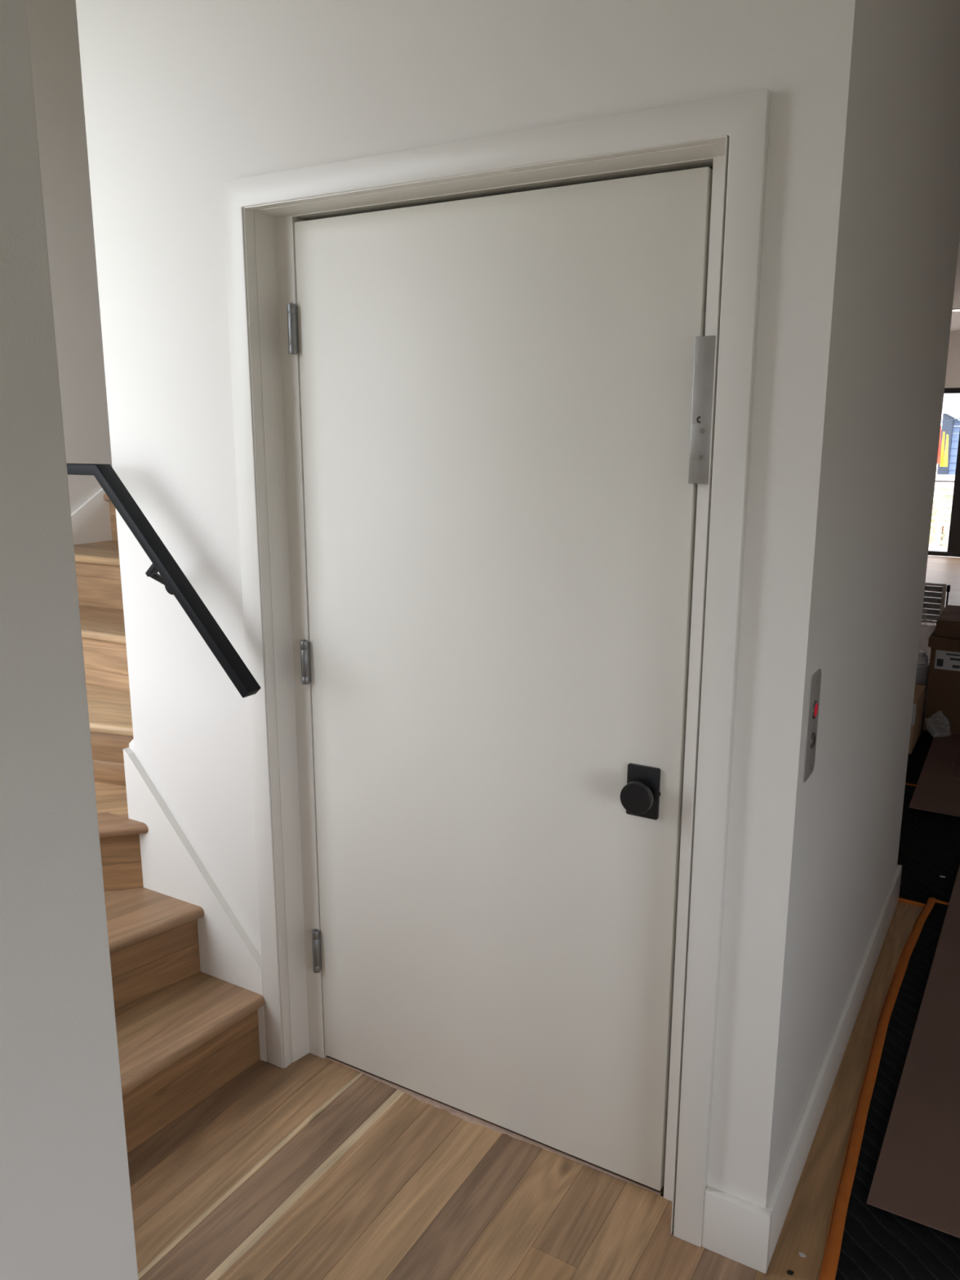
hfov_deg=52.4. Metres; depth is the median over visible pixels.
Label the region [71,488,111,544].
skirt board
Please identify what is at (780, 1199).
baseboard
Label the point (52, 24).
wall
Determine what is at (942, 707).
cardboard box
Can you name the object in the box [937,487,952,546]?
shrub
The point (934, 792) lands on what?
sheet
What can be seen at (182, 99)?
wall
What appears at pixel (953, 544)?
door
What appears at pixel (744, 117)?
door frame
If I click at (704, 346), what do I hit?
metal plate
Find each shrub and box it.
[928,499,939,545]
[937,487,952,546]
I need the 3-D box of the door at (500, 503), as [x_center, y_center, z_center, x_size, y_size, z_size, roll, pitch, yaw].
[-0.020,0.138,2.082,0.928,2.018,0.106,7,14,30]
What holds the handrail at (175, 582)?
attached to the wall at (182, 99)
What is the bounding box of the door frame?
[221,88,770,1247]
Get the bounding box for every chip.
[786,1270,794,1275]
[799,1252,806,1257]
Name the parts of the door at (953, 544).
sill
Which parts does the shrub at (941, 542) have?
stem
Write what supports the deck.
on the ground
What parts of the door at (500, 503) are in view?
knob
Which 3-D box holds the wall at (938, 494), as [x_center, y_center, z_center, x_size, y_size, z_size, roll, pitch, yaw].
[9.484,-2.344,18.999,12.100,1.700,0.280,7,14,30]
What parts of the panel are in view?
rail, rail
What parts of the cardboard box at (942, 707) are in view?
box lid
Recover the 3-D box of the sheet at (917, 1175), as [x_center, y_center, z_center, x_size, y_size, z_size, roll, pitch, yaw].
[1.819,1.052,2.605,1.155,0.004,2.032,7,14,30]
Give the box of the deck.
[928,545,959,557]
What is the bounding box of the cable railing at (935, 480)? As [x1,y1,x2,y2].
[929,480,954,540]
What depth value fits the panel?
8.14 m
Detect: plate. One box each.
[688,335,715,484]
[803,668,821,782]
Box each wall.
[0,0,138,1279]
[25,0,112,513]
[75,0,871,1208]
[781,0,959,1167]
[929,474,955,546]
[944,330,959,387]
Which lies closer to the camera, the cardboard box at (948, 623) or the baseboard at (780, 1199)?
the baseboard at (780, 1199)
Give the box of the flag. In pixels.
[937,417,959,466]
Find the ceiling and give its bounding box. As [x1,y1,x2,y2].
[950,236,959,331]
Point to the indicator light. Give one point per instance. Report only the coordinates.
(815, 704)
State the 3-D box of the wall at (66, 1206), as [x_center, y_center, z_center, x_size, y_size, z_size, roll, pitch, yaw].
[-1.181,0.314,-0.274,0.140,2.820,2.947,7,14,30]
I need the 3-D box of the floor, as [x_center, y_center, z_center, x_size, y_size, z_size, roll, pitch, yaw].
[1.951,0.432,5.674,4.800,0.061,16.100,7,14,30]
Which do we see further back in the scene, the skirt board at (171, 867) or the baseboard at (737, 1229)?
the skirt board at (171, 867)
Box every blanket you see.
[897,782,959,907]
[905,700,959,784]
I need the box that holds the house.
[937,393,959,475]
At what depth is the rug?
2.12 m
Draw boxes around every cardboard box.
[908,684,925,754]
[922,628,959,735]
[934,604,959,638]
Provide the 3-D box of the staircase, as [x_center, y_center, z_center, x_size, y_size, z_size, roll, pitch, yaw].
[-1.201,0.307,2.955,1.739,1.337,2.460,7,14,30]
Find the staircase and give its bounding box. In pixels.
[73,493,265,1153]
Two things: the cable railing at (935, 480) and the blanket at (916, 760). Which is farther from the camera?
the cable railing at (935, 480)
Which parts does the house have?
porch post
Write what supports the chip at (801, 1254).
on the floor
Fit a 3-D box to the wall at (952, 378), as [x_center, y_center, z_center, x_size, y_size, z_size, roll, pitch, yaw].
[6.748,-2.323,11.852,3.520,2.820,0.180,7,14,30]
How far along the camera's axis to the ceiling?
9.12 m
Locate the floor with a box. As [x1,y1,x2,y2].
[127,555,959,1279]
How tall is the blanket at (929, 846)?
0.020 m
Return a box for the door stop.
[945,584,950,606]
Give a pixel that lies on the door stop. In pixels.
(948, 589)
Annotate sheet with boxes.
[866,864,959,1238]
[908,732,959,817]
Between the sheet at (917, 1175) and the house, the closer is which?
the sheet at (917, 1175)
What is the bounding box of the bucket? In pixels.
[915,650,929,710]
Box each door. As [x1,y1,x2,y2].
[286,166,712,1191]
[928,387,959,557]
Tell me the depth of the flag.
20.40 m
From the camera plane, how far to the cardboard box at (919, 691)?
4.93 m
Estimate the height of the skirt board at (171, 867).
1.920 m
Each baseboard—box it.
[701,1186,772,1273]
[765,864,902,1266]
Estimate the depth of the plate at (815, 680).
1.74 m
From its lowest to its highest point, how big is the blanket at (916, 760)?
0.015 m
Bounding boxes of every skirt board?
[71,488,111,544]
[123,738,266,1062]
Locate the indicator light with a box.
[814,702,817,716]
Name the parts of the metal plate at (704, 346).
plate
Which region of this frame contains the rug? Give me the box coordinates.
[818,897,959,1279]
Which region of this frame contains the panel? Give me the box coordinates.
[921,582,946,623]
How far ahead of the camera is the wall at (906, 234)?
2.15 m
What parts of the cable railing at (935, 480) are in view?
rail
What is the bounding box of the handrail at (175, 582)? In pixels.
[66,462,261,697]
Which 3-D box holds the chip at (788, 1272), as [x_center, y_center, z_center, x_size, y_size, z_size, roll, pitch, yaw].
[0.601,1.225,1.887,0.012,0.002,0.010,7,14,30]

